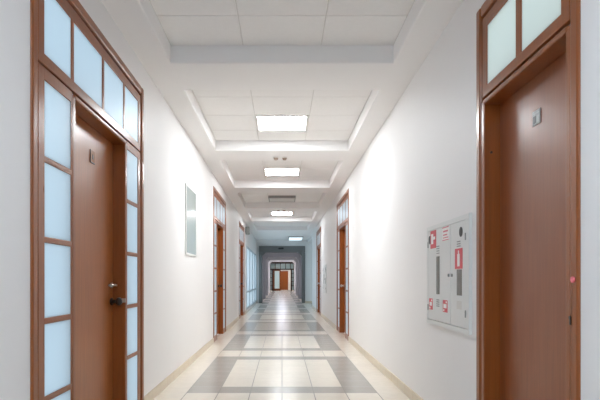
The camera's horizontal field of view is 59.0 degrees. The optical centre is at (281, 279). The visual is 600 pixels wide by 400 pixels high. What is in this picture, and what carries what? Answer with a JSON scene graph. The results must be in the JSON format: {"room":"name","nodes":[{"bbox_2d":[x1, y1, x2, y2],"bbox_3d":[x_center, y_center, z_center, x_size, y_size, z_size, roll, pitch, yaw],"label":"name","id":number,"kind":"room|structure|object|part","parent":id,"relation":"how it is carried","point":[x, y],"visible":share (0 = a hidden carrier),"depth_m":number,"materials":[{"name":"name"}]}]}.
{"room":"school corridor","nodes":[
{"label":"school corridor","id":0,"kind":"room"},
{"bbox_2d":[0,0,255,399],"bbox_3d":[-1.156,-0.510,24.565,0.102,3.060,54.570,0,0,0],"label":"wall","id":1,"kind":"structure","parent":0,"point":[178,286],"depth_m":4.45,"materials":[{"name":"white paint"}]},
{"bbox_2d":[30,0,143,399],"bbox_3d":[-1.160,-0.244,3.268,0.144,2.529,1.887,0,0,0],"label":"door","id":2,"kind":"structure","parent":1,"relation":"in","point":[87,107],"depth_m":3.10,"materials":[{"name":"brown wood"}]},
{"bbox_3d":[-1.117,0.016,2.598,0.026,2.008,0.394,0,0,0],"label":"sidelight frame","id":3,"kind":"part","parent":2,"relation":"part of","materials":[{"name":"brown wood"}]},
{"bbox_3d":[-1.111,-1.210,2.622,0.005,0.327,0.325,0,0,0],"label":"pane","id":4,"kind":"part","parent":2,"relation":"part of","materials":[{"name":"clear glass"}]},
{"bbox_3d":[-1.111,-0.748,2.623,0.005,0.373,0.320,0,0,0],"label":"pane","id":5,"kind":"part","parent":2,"relation":"part of","materials":[{"name":"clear glass"}]},
{"bbox_3d":[-1.111,-0.374,2.623,0.005,0.376,0.320,0,0,0],"label":"pane","id":6,"kind":"part","parent":2,"relation":"part of","materials":[{"name":"clear glass"}]},
{"bbox_3d":[-1.111,0.004,2.623,0.005,0.381,0.320,0,0,0],"label":"pane","id":7,"kind":"part","parent":2,"relation":"part of","materials":[{"name":"clear glass"}]},
{"bbox_3d":[-1.111,0.378,2.623,0.005,0.366,0.320,0,0,0],"label":"pane","id":8,"kind":"part","parent":2,"relation":"part of","materials":[{"name":"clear glass"}]},
{"bbox_3d":[-1.111,0.744,2.623,0.005,0.366,0.320,0,0,0],"label":"pane","id":9,"kind":"part","parent":2,"relation":"part of","materials":[{"name":"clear glass"}]},
{"bbox_3d":[-1.111,-1.210,3.039,0.005,0.327,0.452,0,0,0],"label":"pane","id":10,"kind":"part","parent":2,"relation":"part of","materials":[{"name":"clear glass"}]},
{"bbox_3d":[-1.117,-1.216,3.268,0.026,0.434,1.734,0,0,0],"label":"transom frame","id":11,"kind":"part","parent":2,"relation":"part of","materials":[{"name":"brown wood"}]},
{"bbox_3d":[-1.188,-0.767,3.319,0.003,0.081,0.076,0,0,0],"label":"number plate","id":12,"kind":"part","parent":2,"relation":"part of","materials":[{"name":"silver metal"}]},
{"bbox_3d":[-1.165,0.011,3.268,0.134,2.019,1.734,0,0,0],"label":"frame","id":13,"kind":"part","parent":2,"relation":"part of","materials":[{"name":"brown wood"}]},
{"bbox_3d":[-1.111,-1.210,3.497,0.005,0.327,0.407,0,0,0],"label":"pane","id":14,"kind":"part","parent":2,"relation":"part of","materials":[{"name":"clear glass"}]},
{"bbox_3d":[-1.151,0.153,3.687,0.079,0.058,0.058,0,0,0],"label":"lock knob","id":15,"kind":"part","parent":2,"relation":"part of","materials":[{"name":"metal"}]},
{"bbox_3d":[-1.111,-1.210,3.902,0.005,0.327,0.348,0,0,0],"label":"pane","id":16,"kind":"part","parent":2,"relation":"part of","materials":[{"name":"clear glass"}]},
{"bbox_3d":[-1.111,-0.748,3.923,0.005,0.373,0.291,0,0,0],"label":"pane","id":17,"kind":"part","parent":2,"relation":"part of","materials":[{"name":"clear glass"}]},
{"bbox_3d":[-1.111,-0.374,3.923,0.005,0.376,0.291,0,0,0],"label":"pane","id":18,"kind":"part","parent":2,"relation":"part of","materials":[{"name":"clear glass"}]},
{"bbox_3d":[-1.111,0.004,3.923,0.005,0.381,0.291,0,0,0],"label":"pane","id":19,"kind":"part","parent":2,"relation":"part of","materials":[{"name":"clear glass"}]},
{"bbox_3d":[-1.111,0.378,3.923,0.005,0.366,0.291,0,0,0],"label":"pane","id":20,"kind":"part","parent":2,"relation":"part of","materials":[{"name":"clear glass"}]},
{"bbox_3d":[-1.111,0.744,3.923,0.005,0.366,0.291,0,0,0],"label":"pane","id":21,"kind":"part","parent":2,"relation":"part of","materials":[{"name":"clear glass"}]},
{"bbox_3d":[-1.117,0.016,3.954,0.026,2.008,0.363,0,0,0],"label":"sidelight frame","id":22,"kind":"part","parent":2,"relation":"part of","materials":[{"name":"brown wood"}]},
{"bbox_2d":[185,183,196,256],"bbox_3d":[-1.096,-0.693,6.383,0.019,0.809,0.707,0,0,0],"label":"notice board","id":23,"kind":"object","parent":1,"relation":"attached to","point":[190,194],"visible":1,"depth_m":6.32,"materials":[{"name":"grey glass"}]},
{"bbox_3d":[-1.096,-0.693,6.383,0.008,0.799,0.697,0,0,0],"label":"panel","id":24,"kind":"part","parent":23,"relation":"part of","materials":[{"name":"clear glass"}]},
{"bbox_2d":[144,301,256,399],"bbox_3d":[-1.100,0.978,10.115,0.010,0.085,25.670,0,0,0],"label":"baseboard","id":25,"kind":"structure","parent":1,"relation":"attached to","point":[161,386],"depth_m":5.61,"materials":[{"name":"tile"}]},
{"bbox_2d":[213,186,225,341],"bbox_3d":[-1.164,-0.244,9.460,0.138,2.529,1.887,0,0,0],"label":"door","id":26,"kind":"structure","parent":1,"relation":"in","point":[219,205],"depth_m":9.87,"materials":[{"name":"brown wood"}]},
{"bbox_3d":[-1.111,-1.210,8.815,0.005,0.327,0.325,0,0,0],"label":"pane","id":27,"kind":"part","parent":26,"relation":"part of","materials":[{"name":"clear glass"}]},
{"bbox_3d":[-1.117,0.016,8.790,0.026,2.008,0.394,0,0,0],"label":"sidelight frame","id":28,"kind":"part","parent":26,"relation":"part of","materials":[{"name":"brown wood"}]},
{"bbox_3d":[-1.111,-0.748,8.815,0.005,0.373,0.320,0,0,0],"label":"pane","id":29,"kind":"part","parent":26,"relation":"part of","materials":[{"name":"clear glass"}]},
{"bbox_3d":[-1.111,-0.374,8.815,0.005,0.376,0.320,0,0,0],"label":"pane","id":30,"kind":"part","parent":26,"relation":"part of","materials":[{"name":"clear glass"}]},
{"bbox_3d":[-1.111,0.004,8.815,0.005,0.381,0.320,0,0,0],"label":"pane","id":31,"kind":"part","parent":26,"relation":"part of","materials":[{"name":"clear glass"}]},
{"bbox_3d":[-1.111,0.378,8.815,0.005,0.366,0.320,0,0,0],"label":"pane","id":32,"kind":"part","parent":26,"relation":"part of","materials":[{"name":"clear glass"}]},
{"bbox_3d":[-1.111,0.744,8.815,0.005,0.366,0.320,0,0,0],"label":"pane","id":33,"kind":"part","parent":26,"relation":"part of","materials":[{"name":"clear glass"}]},
{"bbox_3d":[-1.111,-1.210,9.231,0.005,0.327,0.452,0,0,0],"label":"pane","id":34,"kind":"part","parent":26,"relation":"part of","materials":[{"name":"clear glass"}]},
{"bbox_3d":[-1.117,-1.216,9.460,0.026,0.434,1.734,0,0,0],"label":"transom frame","id":35,"kind":"part","parent":26,"relation":"part of","materials":[{"name":"brown wood"}]},
{"bbox_3d":[-1.165,0.011,9.460,0.134,2.019,1.734,0,0,0],"label":"frame","id":36,"kind":"part","parent":26,"relation":"part of","materials":[{"name":"brown wood"}]},
{"bbox_3d":[-1.111,-1.210,9.689,0.005,0.327,0.407,0,0,0],"label":"pane","id":37,"kind":"part","parent":26,"relation":"part of","materials":[{"name":"clear glass"}]},
{"bbox_3d":[-1.111,-1.210,10.095,0.005,0.327,0.348,0,0,0],"label":"pane","id":38,"kind":"part","parent":26,"relation":"part of","materials":[{"name":"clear glass"}]},
{"bbox_3d":[-1.111,-0.748,10.115,0.005,0.373,0.291,0,0,0],"label":"pane","id":39,"kind":"part","parent":26,"relation":"part of","materials":[{"name":"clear glass"}]},
{"bbox_3d":[-1.111,-0.374,10.115,0.005,0.376,0.291,0,0,0],"label":"pane","id":40,"kind":"part","parent":26,"relation":"part of","materials":[{"name":"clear glass"}]},
{"bbox_3d":[-1.111,0.004,10.115,0.005,0.381,0.291,0,0,0],"label":"pane","id":41,"kind":"part","parent":26,"relation":"part of","materials":[{"name":"clear glass"}]},
{"bbox_3d":[-1.111,0.378,10.115,0.005,0.366,0.291,0,0,0],"label":"pane","id":42,"kind":"part","parent":26,"relation":"part of","materials":[{"name":"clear glass"}]},
{"bbox_3d":[-1.111,0.744,10.115,0.005,0.366,0.291,0,0,0],"label":"pane","id":43,"kind":"part","parent":26,"relation":"part of","materials":[{"name":"clear glass"}]},
{"bbox_2d":[239,221,243,318],"bbox_3d":[-1.164,-0.244,14.527,0.138,2.529,1.887,0,0,0],"label":"door","id":44,"kind":"structure","parent":1,"relation":"in","point":[241,228],"depth_m":14.87,"materials":[{"name":"brown wood"}]},
{"bbox_3d":[-1.165,0.011,14.527,0.134,2.019,1.734,0,0,0],"label":"frame","id":45,"kind":"part","parent":44,"relation":"part of","materials":[{"name":"brown wood"}]},
{"bbox_2d":[245,227,249,234],"bbox_3d":[-1.041,-1.470,15.938,0.128,0.221,0.204,0,0,0],"label":"wall speaker","id":46,"kind":"object","parent":1,"relation":"attached to","point":[247,229],"visible":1,"depth_m":15.83,"materials":[{"name":"grey plastic"}]},
{"bbox_2d":[246,246,256,309],"bbox_3d":[-1.126,-0.055,19.656,0.060,1.998,6.418,0,0,0],"label":"window","id":47,"kind":"structure","parent":1,"relation":"in","point":[251,257],"depth_m":19.05,"materials":[{"name":"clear glass"}]},
{"bbox_2d":[256,246,258,302],"bbox_3d":[-1.046,-0.212,23.069,0.119,2.465,0.272,0,0,0],"label":"pillar","id":48,"kind":"structure","parent":1,"relation":"attached to","point":[257,247],"depth_m":22.93,"materials":[{"name":"white paint"}]},
{"bbox_2d":[101,0,462,239],"bbox_3d":[1.615,-1.815,24.523,5.780,0.468,54.825,0,0,0],"label":"ceiling","id":49,"kind":"structure","parent":0,"point":[218,65],"depth_m":4.44,"materials":[{"name":"paint"}]},
{"bbox_2d":[255,115,308,130],"bbox_3d":[0.000,-1.845,6.222,0.598,0.032,0.581,0,0,0],"label":"recessed light","id":50,"kind":"object","parent":49,"relation":"in","point":[264,122],"visible":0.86,"depth_m":6.19,"materials":[{"name":"white plastic"}]},
{"bbox_2d":[264,168,299,175],"bbox_3d":[0.000,-1.845,9.053,0.598,0.032,0.581,0,0,0],"label":"recessed light","id":51,"kind":"object","parent":49,"relation":"in","point":[268,171],"visible":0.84,"depth_m":8.99,"materials":[{"name":"white plastic"}]},
{"bbox_2d":[268,196,295,201],"bbox_3d":[0.000,-1.820,11.883,0.598,0.083,0.581,0,0,0],"label":"ceiling light","id":52,"kind":"object","parent":49,"relation":"attached to","point":[271,198],"visible":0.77,"depth_m":11.66,"materials":[{"name":"white plastic"}]},
{"bbox_2d":[269,198,294,201],"bbox_3d":[0.000,-1.818,11.883,0.554,0.073,0.537,0,0,0],"label":"diffuser","id":53,"kind":"object","parent":52,"relation":"attached to","point":[270,199],"depth_m":11.87,"materials":[{"name":"white plastic"}]},
{"bbox_2d":[271,212,292,214],"bbox_3d":[0.000,-1.845,14.713,0.598,0.032,0.581,0,0,0],"label":"recessed light","id":54,"kind":"object","parent":49,"relation":"in","point":[272,213],"visible":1,"depth_m":14.72,"materials":[{"name":"white plastic"}]},
{"bbox_2d":[288,236,302,240],"bbox_3d":[0.552,-1.692,21.760,0.581,0.066,1.686,0,0,0],"label":"ceiling light","id":55,"kind":"object","parent":49,"relation":"attached to","point":[290,238],"visible":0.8,"depth_m":21.49,"materials":[{"name":"white plastic"}]},
{"bbox_2d":[289,237,302,239],"bbox_3d":[0.552,-1.691,21.760,0.537,0.056,1.642,0,0,0],"label":"diffuser","id":56,"kind":"object","parent":55,"relation":"attached to","point":[290,238],"depth_m":21.49,"materials":[{"name":"white plastic"}]},
{"bbox_2d":[153,290,410,399],"bbox_3d":[1.700,1.105,24.565,5.780,0.170,54.910,0,0,0],"label":"floor","id":57,"kind":"structure","parent":0,"point":[282,348],"depth_m":6.36,"materials":[{"name":"tile"}]},
{"bbox_2d":[259,246,304,302],"bbox_3d":[0.000,-0.212,23.039,1.989,2.465,0.382,0,0,0],"label":"portal","id":58,"kind":"object","parent":57,"relation":"on","point":[262,249],"visible":0.98,"depth_m":22.85,"materials":[{"name":"grey paint"}]},
{"bbox_2d":[263,253,300,298],"bbox_3d":[0.000,-0.297,28.262,2.210,2.635,0.425,0,0,0],"label":"portal","id":59,"kind":"object","parent":57,"relation":"on","point":[266,256],"visible":0.56,"depth_m":28.05,"materials":[{"name":"paint"}]},
{"bbox_2d":[266,257,297,294],"bbox_3d":[0.000,-0.297,34.212,2.210,2.635,0.425,0,0,0],"label":"portal","id":60,"kind":"object","parent":57,"relation":"on","point":[269,258],"visible":0.45,"depth_m":34.00,"materials":[{"name":"paint"}]},
{"bbox_2d":[268,260,295,292],"bbox_3d":[0.000,-0.297,40.163,2.210,2.635,0.425,0,0,0],"label":"portal","id":61,"kind":"object","parent":57,"relation":"on","point":[270,261],"visible":0.5,"depth_m":39.95,"materials":[{"name":"white paint"}]},
{"bbox_2d":[270,262,293,290],"bbox_3d":[0.000,-0.297,47.651,2.210,2.635,0.102,0,0,0],"label":"door","id":62,"kind":"structure","parent":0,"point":[275,267],"depth_m":47.64,"materials":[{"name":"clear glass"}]},
{"bbox_3d":[-0.978,0.030,47.650,0.255,1.844,0.007,0,0,0],"label":"sidelight pane","id":63,"kind":"part","parent":62,"relation":"part of","materials":[{"name":"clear glass"}]},
{"bbox_3d":[-0.442,0.025,47.650,0.442,1.615,0.007,0,0,0],"label":"pane","id":64,"kind":"part","parent":62,"relation":"part of","materials":[{"name":"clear glass"}]},
{"bbox_3d":[0.000,-1.198,47.650,2.210,0.527,0.007,0,0,0],"label":"transom pane","id":65,"kind":"part","parent":62,"relation":"part of","materials":[{"name":"clear glass"}]},
{"bbox_3d":[0.978,0.030,47.650,0.255,1.844,0.007,0,0,0],"label":"sidelight pane","id":66,"kind":"part","parent":62,"relation":"part of","materials":[{"name":"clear glass"}]},
{"bbox_2d":[256,240,311,300],"bbox_3d":[1.657,-0.510,23.069,5.525,3.060,0.272,0,0,0],"label":"wall","id":67,"kind":"structure","parent":0,"point":[308,249],"depth_m":22.95,"materials":[{"name":"white paint"}]},
{"bbox_2d":[281,270,290,289],"bbox_3d":[0.000,-0.510,51.935,2.550,3.060,0.170,0,0,0],"label":"wall","id":68,"kind":"structure","parent":0,"point":[289,271],"depth_m":51.85,"materials":[{"name":"white paint"}]},
{"bbox_2d":[281,271,287,289],"bbox_3d":[0.178,0.093,51.814,0.833,1.853,0.072,0,0,0],"label":"door","id":69,"kind":"structure","parent":68,"relation":"in","point":[284,274],"depth_m":51.80,"materials":[{"name":"brown wood"}]},
{"bbox_2d":[308,0,599,399],"bbox_3d":[1.190,-0.510,24.565,0.170,3.060,54.570,0,0,0],"label":"wall","id":70,"kind":"structure","parent":0,"point":[417,173],"depth_m":4.11,"materials":[{"name":"white paint"}]},
{"bbox_2d":[316,227,320,314],"bbox_3d":[1.164,-0.244,15.921,0.138,2.529,1.887,0,0,0],"label":"door","id":71,"kind":"structure","parent":70,"relation":"in","point":[318,233],"depth_m":16.39,"materials":[{"name":"brown wood"}]},
{"bbox_3d":[1.165,0.011,15.921,0.134,2.019,1.734,0,0,0],"label":"frame","id":72,"kind":"part","parent":71,"relation":"part of","materials":[{"name":"brown wood"}]},
{"bbox_2d":[323,265,326,292],"bbox_3d":[1.092,-0.015,13.580,0.026,0.710,0.896,0,0,0],"label":"upper cabinet","id":73,"kind":"object","parent":70,"relation":"attached to","point":[324,266],"visible":1,"depth_m":13.26,"materials":[{"name":"metal"}]},
{"bbox_3d":[1.094,-0.015,13.735,0.012,0.644,0.520,0,0,0],"label":"door","id":74,"kind":"part","parent":73,"relation":"part of","materials":[{"name":"metal"}]},
{"bbox_2d":[337,188,348,339],"bbox_3d":[1.164,-0.244,9.698,0.138,2.529,1.887,0,0,0],"label":"door","id":75,"kind":"structure","parent":70,"relation":"in","point":[343,204],"depth_m":10.09,"materials":[{"name":"brown wood"}]},
{"bbox_3d":[1.117,0.016,10.384,0.026,2.008,0.363,0,0,0],"label":"sidelight frame","id":76,"kind":"part","parent":75,"relation":"part of","materials":[{"name":"brown wood"}]},
{"bbox_3d":[1.111,-1.210,10.333,0.005,0.327,0.348,0,0,0],"label":"pane","id":77,"kind":"part","parent":75,"relation":"part of","materials":[{"name":"clear glass"}]},
{"bbox_3d":[1.111,-1.210,9.927,0.005,0.327,0.407,0,0,0],"label":"pane","id":78,"kind":"part","parent":75,"relation":"part of","materials":[{"name":"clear glass"}]},
{"bbox_3d":[1.165,0.011,9.698,0.134,2.019,1.734,0,0,0],"label":"frame","id":79,"kind":"part","parent":75,"relation":"part of","materials":[{"name":"brown wood"}]},
{"bbox_3d":[1.117,-1.216,9.698,0.026,0.434,1.734,0,0,0],"label":"transom frame","id":80,"kind":"part","parent":75,"relation":"part of","materials":[{"name":"brown wood"}]},
{"bbox_3d":[1.111,-1.210,9.469,0.005,0.327,0.452,0,0,0],"label":"pane","id":81,"kind":"part","parent":75,"relation":"part of","materials":[{"name":"clear glass"}]},
{"bbox_3d":[1.117,0.016,9.028,0.026,2.008,0.394,0,0,0],"label":"sidelight frame","id":82,"kind":"part","parent":75,"relation":"part of","materials":[{"name":"brown wood"}]},
{"bbox_3d":[1.111,-1.210,9.053,0.005,0.327,0.325,0,0,0],"label":"pane","id":83,"kind":"part","parent":75,"relation":"part of","materials":[{"name":"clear glass"}]},
{"bbox_3d":[1.111,-0.748,9.053,0.005,0.373,0.320,0,0,0],"label":"pane","id":84,"kind":"part","parent":75,"relation":"part of","materials":[{"name":"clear glass"}]},
{"bbox_3d":[1.111,-0.374,9.053,0.005,0.376,0.320,0,0,0],"label":"pane","id":85,"kind":"part","parent":75,"relation":"part of","materials":[{"name":"clear glass"}]},
{"bbox_3d":[1.111,0.004,9.053,0.005,0.381,0.320,0,0,0],"label":"pane","id":86,"kind":"part","parent":75,"relation":"part of","materials":[{"name":"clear glass"}]},
{"bbox_3d":[1.111,0.378,9.053,0.005,0.366,0.320,0,0,0],"label":"pane","id":87,"kind":"part","parent":75,"relation":"part of","materials":[{"name":"clear glass"}]},
{"bbox_3d":[1.111,0.744,9.053,0.005,0.366,0.320,0,0,0],"label":"pane","id":88,"kind":"part","parent":75,"relation":"part of","materials":[{"name":"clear glass"}]},
{"bbox_2d":[312,305,423,399],"bbox_3d":[1.100,0.978,8.373,0.010,0.085,22.185,0,0,0],"label":"baseboard","id":89,"kind":"structure","parent":70,"relation":"attached to","point":[402,386],"depth_m":5.66,"materials":[{"name":"tile"}]},
{"bbox_2d":[427,213,471,334],"bbox_3d":[1.092,-0.032,3.530,0.026,0.710,0.896,0,0,0],"label":"cabinet","id":90,"kind":"object","parent":70,"relation":"attached to","point":[449,243],"visible":1,"depth_m":3.40,"materials":[{"name":"metal"}]},
{"bbox_3d":[1.094,-0.032,3.685,0.012,0.643,0.520,0,0,0],"label":"door","id":91,"kind":"part","parent":90,"relation":"part of","materials":[{"name":"metal"}]},
{"bbox_2d":[442,226,448,240],"bbox_3d":[1.086,-0.305,3.523,0.001,0.090,0.136,0,0,0],"label":"print","id":92,"kind":"object","parent":90,"relation":"attached to","point":[445,229],"depth_m":3.52},
{"bbox_3d":[1.094,-0.032,3.267,0.012,0.643,0.303,0,0,0],"label":"door","id":93,"kind":"part","parent":90,"relation":"part of","materials":[{"name":"metal"}]},
{"bbox_2d":[476,0,580,399],"bbox_3d":[1.160,-0.244,2.479,0.145,2.529,1.037,0,0,0],"label":"door","id":94,"kind":"structure","parent":70,"relation":"in","point":[528,52],"depth_m":2.52,"materials":[{"name":"brown wood"}]},
{"bbox_3d":[1.111,-1.210,2.683,0.005,0.327,0.359,0,0,0],"label":"pane","id":95,"kind":"part","parent":94,"relation":"part of","materials":[{"name":"white glass"}]},
{"bbox_3d":[1.117,-1.216,2.479,0.026,0.434,0.884,0,0,0],"label":"transom frame","id":96,"kind":"part","parent":94,"relation":"part of","materials":[{"name":"brown wood"}]},
{"bbox_3d":[1.188,-0.756,2.474,0.004,0.068,0.071,0,0,0],"label":"number plate","id":97,"kind":"part","parent":94,"relation":"part of","materials":[{"name":"silver metal"}]},
{"bbox_3d":[1.111,-1.210,2.275,0.005,0.327,0.359,0,0,0],"label":"pane","id":98,"kind":"part","parent":94,"relation":"part of","materials":[{"name":"white glass"}]}
]}

